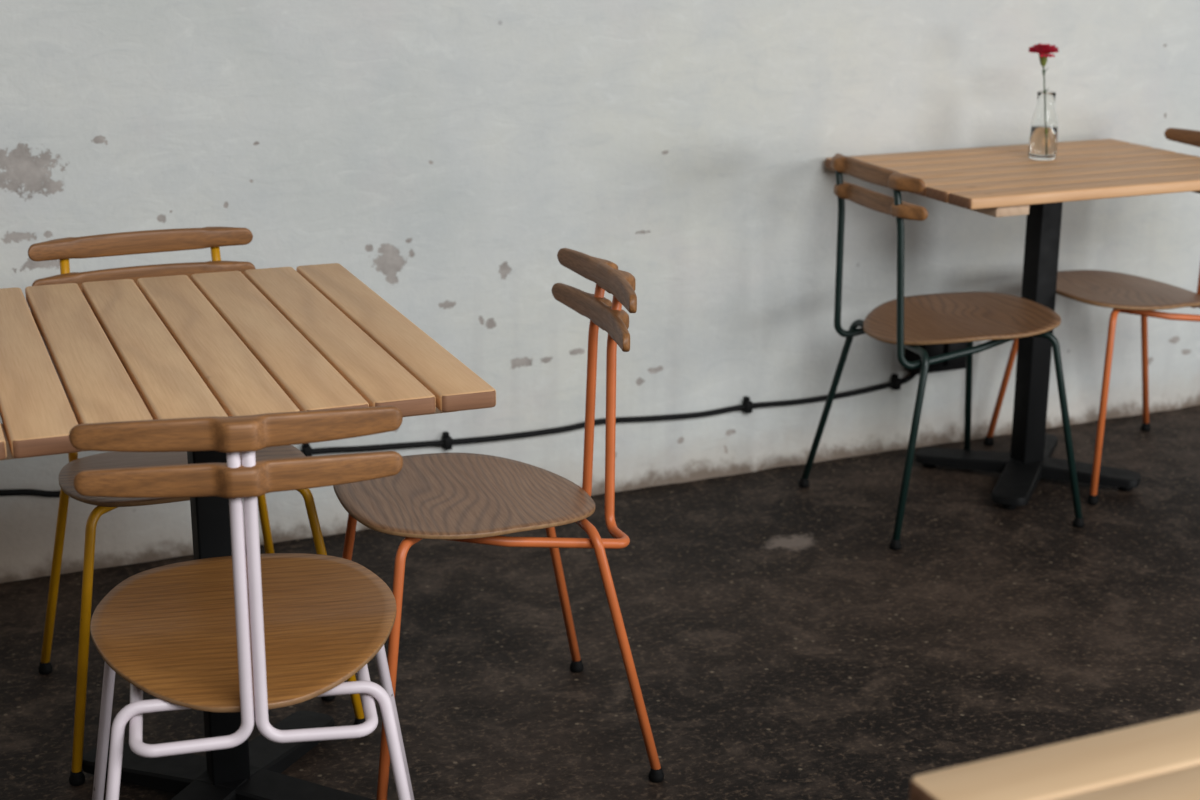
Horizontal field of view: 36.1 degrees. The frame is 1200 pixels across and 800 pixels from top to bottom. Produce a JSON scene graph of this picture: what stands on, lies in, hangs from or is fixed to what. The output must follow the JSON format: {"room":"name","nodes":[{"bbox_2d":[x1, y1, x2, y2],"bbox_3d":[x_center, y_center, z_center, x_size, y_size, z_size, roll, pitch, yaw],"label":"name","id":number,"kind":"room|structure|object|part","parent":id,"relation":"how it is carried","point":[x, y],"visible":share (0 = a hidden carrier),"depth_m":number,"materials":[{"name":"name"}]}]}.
{"room":"cafe","nodes":[
{"label":"cafe","id":0,"kind":"room"},
{"bbox_2d":[0,0,1199,582],"bbox_3d":[0.012,-1.154,3.996,8.500,2.800,0.217,-7,18,-24],"label":"wall","id":1,"kind":"structure","parent":0,"point":[444,154],"depth_m":4.12,"materials":[{"name":"white paint"}]},
{"bbox_2d":[301,443,311,455],"bbox_3d":[-0.628,0.108,3.942,0.018,0.037,0.024,-7,18,-24],"label":"clip","id":2,"kind":"object","parent":1,"relation":"attached to","point":[307,449],"visible":0.54,"depth_m":3.93,"materials":[{"name":"black plastic"}]},
{"bbox_2d":[441,431,451,449],"bbox_3d":[-0.339,0.090,4.075,0.018,0.037,0.024,-7,18,-24],"label":"clip","id":3,"kind":"object","parent":1,"relation":"attached to","point":[447,439],"visible":1,"depth_m":4.07,"materials":[{"name":"black plastic"}]},
{"bbox_2d":[0,373,915,497],"bbox_3d":[-1.464,0.216,3.570,4.962,0.081,0.013,-7,18,-24],"label":"power cable","id":4,"kind":"object","parent":1,"relation":"attached to","point":[8,492],"visible":0.72,"depth_m":4.17,"materials":[{"name":"black rubber"}]},
{"bbox_2d":[742,396,752,413],"bbox_3d":[0.350,0.011,4.383,0.018,0.037,0.024,-7,18,-24],"label":"clip","id":5,"kind":"object","parent":1,"relation":"attached to","point":[746,400],"visible":1,"depth_m":4.38,"materials":[{"name":"black plastic"}]},
{"bbox_2d":[890,373,900,389],"bbox_3d":[0.730,-0.045,4.548,0.018,0.037,0.024,-7,18,-24],"label":"clip","id":6,"kind":"object","parent":1,"relation":"attached to","point":[897,381],"visible":1,"depth_m":4.54,"materials":[{"name":"black plastic"}]},
{"bbox_2d":[904,342,965,374],"bbox_3d":[0.836,-0.122,4.558,0.160,0.095,0.067,-7,18,-24],"label":"box","id":7,"kind":"object","parent":1,"relation":"attached to","point":[932,350],"visible":0.38,"depth_m":4.53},
{"bbox_3d":[0.849,-0.116,4.531,0.132,0.066,0.006,-7,18,-24],"label":"box lid","id":8,"kind":"part","parent":7,"relation":"part of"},
{"bbox_2d":[0,405,1199,799],"bbox_3d":[1.317,1.046,1.674,8.500,0.120,6.482,-7,18,-24],"label":"floor","id":9,"kind":"structure","parent":0,"point":[781,646],"depth_m":3.48,"materials":[{"name":"concrete"}]},
{"bbox_2d":[28,227,364,785],"bbox_3d":[-0.710,0.144,3.108,0.494,0.795,0.475,-7,18,-23],"label":"dining chair","id":10,"kind":"object","parent":9,"relation":"on","point":[162,240],"visible":0.56,"depth_m":3.14,"materials":[{"name":"brown wood"}]},
{"bbox_3d":[-0.887,0.292,3.245,0.244,0.400,0.069,0,16,-1],"label":"leg","id":11,"kind":"part","parent":10,"relation":"part of","materials":[{"name":"yellow metal"}]},
{"bbox_3d":[-0.851,-0.026,3.045,0.033,0.406,0.355,-7,18,-24],"label":"post","id":12,"kind":"part","parent":10,"relation":"part of","materials":[{"name":"yellow metal"}]},
{"bbox_3d":[-0.772,0.356,2.994,0.016,0.418,0.306,7,18,23],"label":"leg","id":13,"kind":"part","parent":10,"relation":"part of","materials":[{"name":"yellow metal"}]},
{"bbox_3d":[-0.699,0.117,3.075,0.402,0.050,0.412,-7,18,-23],"label":"seat","id":14,"kind":"part","parent":10,"relation":"part of","materials":[{"name":"brown wood"}]},
{"bbox_3d":[-0.606,-0.056,3.153,0.033,0.406,0.355,-7,18,-23],"label":"post","id":15,"kind":"part","parent":10,"relation":"part of","materials":[{"name":"yellow metal"}]},
{"bbox_3d":[-0.662,0.264,3.344,0.069,0.400,0.244,14,21,40],"label":"leg","id":16,"kind":"part","parent":10,"relation":"part of","materials":[{"name":"yellow metal"}]},
{"bbox_3d":[-0.542,0.328,3.095,0.306,0.418,0.016,5,17,17],"label":"leg","id":17,"kind":"part","parent":10,"relation":"part of","materials":[{"name":"yellow metal"}]},
{"bbox_2d":[69,406,413,799],"bbox_3d":[-0.464,0.343,2.430,0.494,0.795,0.475,-3,17,-12],"label":"dining chair","id":18,"kind":"object","parent":9,"relation":"on","point":[246,632],"visible":1,"depth_m":2.29,"materials":[{"name":"brown wood"}]},
{"bbox_3d":[-0.615,0.480,2.572,0.306,0.418,0.016,9,18,28],"label":"leg","id":19,"kind":"part","parent":18,"relation":"part of","materials":[{"name":"white metal"}]},
{"bbox_3d":[-0.551,0.566,2.310,0.244,0.400,0.069,-11,20,-35],"label":"leg","id":20,"kind":"part","parent":18,"relation":"part of","materials":[{"name":"white metal"}]},
{"bbox_3d":[-0.526,0.189,2.321,0.150,0.411,0.355,-3,17,-12],"label":"post","id":21,"kind":"part","parent":18,"relation":"part of","materials":[{"name":"white metal"}]},
{"bbox_3d":[-0.469,0.301,2.445,0.402,0.050,0.412,-3,17,-12],"label":"seat","id":22,"kind":"part","parent":18,"relation":"part of","materials":[{"name":"brown wood"}]},
{"bbox_3d":[-0.379,0.180,2.352,0.150,0.411,0.355,-3,17,-12],"label":"post","id":23,"kind":"part","parent":18,"relation":"part of","materials":[{"name":"white metal"}]},
{"bbox_3d":[-0.309,0.552,2.362,0.244,0.400,0.069,3,17,11],"label":"leg","id":24,"kind":"part","parent":18,"relation":"part of","materials":[{"name":"white metal"}]},
{"bbox_3d":[-0.369,0.465,2.625,0.016,0.418,0.306,12,20,34],"label":"leg","id":25,"kind":"part","parent":18,"relation":"part of","materials":[{"name":"white metal"}]},
{"bbox_2d":[0,263,495,799],"bbox_3d":[-0.614,0.271,2.755,0.695,0.750,0.853,-6,17,-21],"label":"pedestal table","id":26,"kind":"object","parent":9,"relation":"on","point":[307,337],"visible":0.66,"depth_m":2.65,"materials":[{"name":"brown wood"}]},
{"bbox_3d":[-0.698,0.579,2.915,0.263,0.032,0.082,7,18,22],"label":"foot arm","id":27,"kind":"part","parent":26,"relation":"part of","materials":[{"name":"black metal"}]},
{"bbox_3d":[-0.629,0.628,2.749,0.082,0.032,0.263,7,18,22],"label":"foot arm","id":28,"kind":"part","parent":26,"relation":"part of","materials":[{"name":"black metal"}]},
{"bbox_3d":[-0.525,0.560,2.981,0.082,0.032,0.263,7,18,22],"label":"foot arm","id":29,"kind":"part","parent":26,"relation":"part of","materials":[{"name":"black metal"}]},
{"bbox_3d":[-0.457,0.609,2.815,0.263,0.032,0.082,7,18,22],"label":"foot arm","id":30,"kind":"part","parent":26,"relation":"part of","materials":[{"name":"black metal"}]},
{"bbox_2d":[321,248,663,799],"bbox_3d":[-0.188,0.186,2.969,0.477,0.795,0.494,-5,17,-17],"label":"dining chair","id":31,"kind":"object","parent":9,"relation":"on","point":[461,497],"visible":0.96,"depth_m":2.92,"materials":[{"name":"brown wood"}]},
{"bbox_3d":[-0.350,0.329,3.094,0.306,0.418,0.016,10,19,29],"label":"leg","id":32,"kind":"part","parent":31,"relation":"part of","materials":[{"name":"orange metal"}]},
{"bbox_3d":[-0.273,0.396,2.864,0.016,0.418,0.306,7,18,23],"label":"leg","id":33,"kind":"part","parent":31,"relation":"part of","materials":[{"name":"orange metal"}]},
{"bbox_3d":[-0.214,0.155,2.951,0.412,0.050,0.402,-5,17,-17],"label":"seat","id":34,"kind":"part","parent":31,"relation":"part of","materials":[{"name":"brown wood"}]},
{"bbox_3d":[-0.115,0.037,2.847,0.355,0.411,0.116,-5,17,-17],"label":"post","id":35,"kind":"part","parent":31,"relation":"part of","materials":[{"name":"orange metal"}]},
{"bbox_3d":[-0.080,0.315,3.178,0.069,0.400,0.244,2,16,6],"label":"leg","id":36,"kind":"part","parent":31,"relation":"part of","materials":[{"name":"orange metal"}]},
{"bbox_3d":[-0.172,-0.013,3.017,0.355,0.411,0.116,-5,17,-17],"label":"post","id":37,"kind":"part","parent":31,"relation":"part of","materials":[{"name":"orange metal"}]},
{"bbox_3d":[-0.004,0.381,2.951,0.069,0.400,0.244,-14,21,-40],"label":"leg","id":38,"kind":"part","parent":31,"relation":"part of","materials":[{"name":"orange metal"}]},
{"bbox_2d":[799,153,1083,549],"bbox_3d":[0.769,-0.142,4.105,0.475,0.795,0.494,-6,17,-20],"label":"dining chair","id":39,"kind":"object","parent":9,"relation":"on","point":[908,322],"visible":0.98,"depth_m":4.03,"materials":[{"name":"brown wood"}]},
{"bbox_3d":[0.580,0.015,4.215,0.069,0.400,0.244,-15,22,-42],"label":"leg","id":40,"kind":"part","parent":39,"relation":"part of","materials":[{"name":"green metal"}]},
{"bbox_3d":[0.678,-0.346,4.160,0.355,0.406,0.033,-6,17,-19],"label":"post","id":41,"kind":"part","parent":39,"relation":"part of","materials":[{"name":"green metal"}]},
{"bbox_3d":[0.666,0.080,3.993,0.069,0.400,0.244,1,16,3],"label":"leg","id":42,"kind":"part","parent":39,"relation":"part of","materials":[{"name":"green metal"}]},
{"bbox_3d":[0.773,-0.275,3.918,0.355,0.406,0.033,-6,17,-20],"label":"post","id":43,"kind":"part","parent":39,"relation":"part of","materials":[{"name":"green metal"}]},
{"bbox_3d":[0.794,-0.178,4.104,0.412,0.050,0.402,-6,17,-20],"label":"seat","id":44,"kind":"part","parent":39,"relation":"part of","materials":[{"name":"brown wood"}]},
{"bbox_3d":[0.844,-0.022,4.310,0.016,0.418,0.306,6,17,20],"label":"leg","id":45,"kind":"part","parent":39,"relation":"part of","materials":[{"name":"metal"}]},
{"bbox_3d":[0.932,0.044,4.083,0.306,0.418,0.016,9,18,27],"label":"leg","id":46,"kind":"part","parent":39,"relation":"part of","materials":[{"name":"green metal"}]},
{"bbox_2d":[825,139,1199,509],"bbox_3d":[1.018,-0.174,4.300,0.828,0.750,0.589,-7,18,-23],"label":"pedestal table","id":47,"kind":"object","parent":9,"relation":"on","point":[996,181],"visible":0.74,"depth_m":4.24,"materials":[{"name":"brown wood"}]},
{"bbox_3d":[0.895,0.139,4.441,0.263,0.032,0.082,6,17,20],"label":"foot arm","id":48,"kind":"part","parent":47,"relation":"part of","materials":[{"name":"black metal"}]},
{"bbox_3d":[0.970,0.187,4.278,0.082,0.032,0.263,6,17,20],"label":"foot arm","id":49,"kind":"part","parent":47,"relation":"part of","materials":[{"name":"black metal"}]},
{"bbox_2d":[1028,91,1057,160],"bbox_3d":[1.029,-0.635,4.265,0.063,0.154,0.063,-7,18,-24],"label":"glass bottle","id":50,"kind":"object","parent":47,"relation":"on","point":[1044,122],"visible":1,"depth_m":4.25,"materials":[{"name":"clear glass"}]},
{"bbox_2d":[1028,43,1058,92],"bbox_3d":[1.017,-0.694,4.250,0.074,0.254,0.072,-7,18,-24],"label":"carnation","id":51,"kind":"object","parent":50,"relation":"in","point":[1043,50],"visible":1,"depth_m":4.21,"materials":[{"name":"red plant"}]},
{"bbox_3d":[1.065,0.119,4.513,0.082,0.032,0.263,6,17,20],"label":"foot arm","id":52,"kind":"part","parent":47,"relation":"part of","materials":[{"name":"black metal"}]},
{"bbox_3d":[1.140,0.167,4.349,0.263,0.032,0.082,6,17,20],"label":"foot arm","id":53,"kind":"part","parent":47,"relation":"part of","materials":[{"name":"black metal"}]},
{"bbox_2d":[909,711,1199,799],"bbox_3d":[0.726,0.671,1.399,0.832,0.750,0.581,-7,18,-23],"label":"pedestal table","id":54,"kind":"object","parent":9,"relation":"on","point":[1160,759],"visible":1,"depth_m":1.39,"materials":[{"name":"brown wood"}]},
{"bbox_2d":[984,128,1199,504],"bbox_3d":[1.271,-0.226,4.398,0.475,0.795,0.494,-5,17,-18],"label":"dining chair","id":55,"kind":"object","parent":9,"relation":"on","point":[1125,293],"visible":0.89,"depth_m":4.34,"materials":[{"name":"brown wood"}]},
{"bbox_3d":[1.109,-0.083,4.522,0.306,0.418,0.016,9,19,28],"label":"leg","id":56,"kind":"part","parent":55,"relation":"part of","materials":[{"name":"orange metal"}]},
{"bbox_3d":[1.189,-0.016,4.292,0.016,0.418,0.306,7,18,22],"label":"leg","id":57,"kind":"part","parent":55,"relation":"part of","materials":[{"name":"orange metal"}]},
{"bbox_3d":[1.246,-0.257,4.380,0.412,0.050,0.402,-5,17,-18],"label":"seat","id":58,"kind":"part","parent":55,"relation":"part of","materials":[{"name":"brown wood"}]},
{"bbox_3d":[1.378,-0.097,4.609,0.069,0.400,0.244,2,16,5],"label":"leg","id":59,"kind":"part","parent":55,"relation":"part of","materials":[{"name":"orange metal"}]},
{"bbox_3d":[1.340,-0.380,4.294,0.355,0.411,0.150,-5,17,-18],"label":"post","id":60,"kind":"part","parent":55,"relation":"part of","materials":[{"name":"orange metal"}]},
{"bbox_3d":[1.292,-0.420,4.431,0.355,0.411,0.150,-5,17,-18],"label":"post","id":61,"kind":"part","parent":55,"relation":"part of","materials":[{"name":"orange metal"}]}
]}

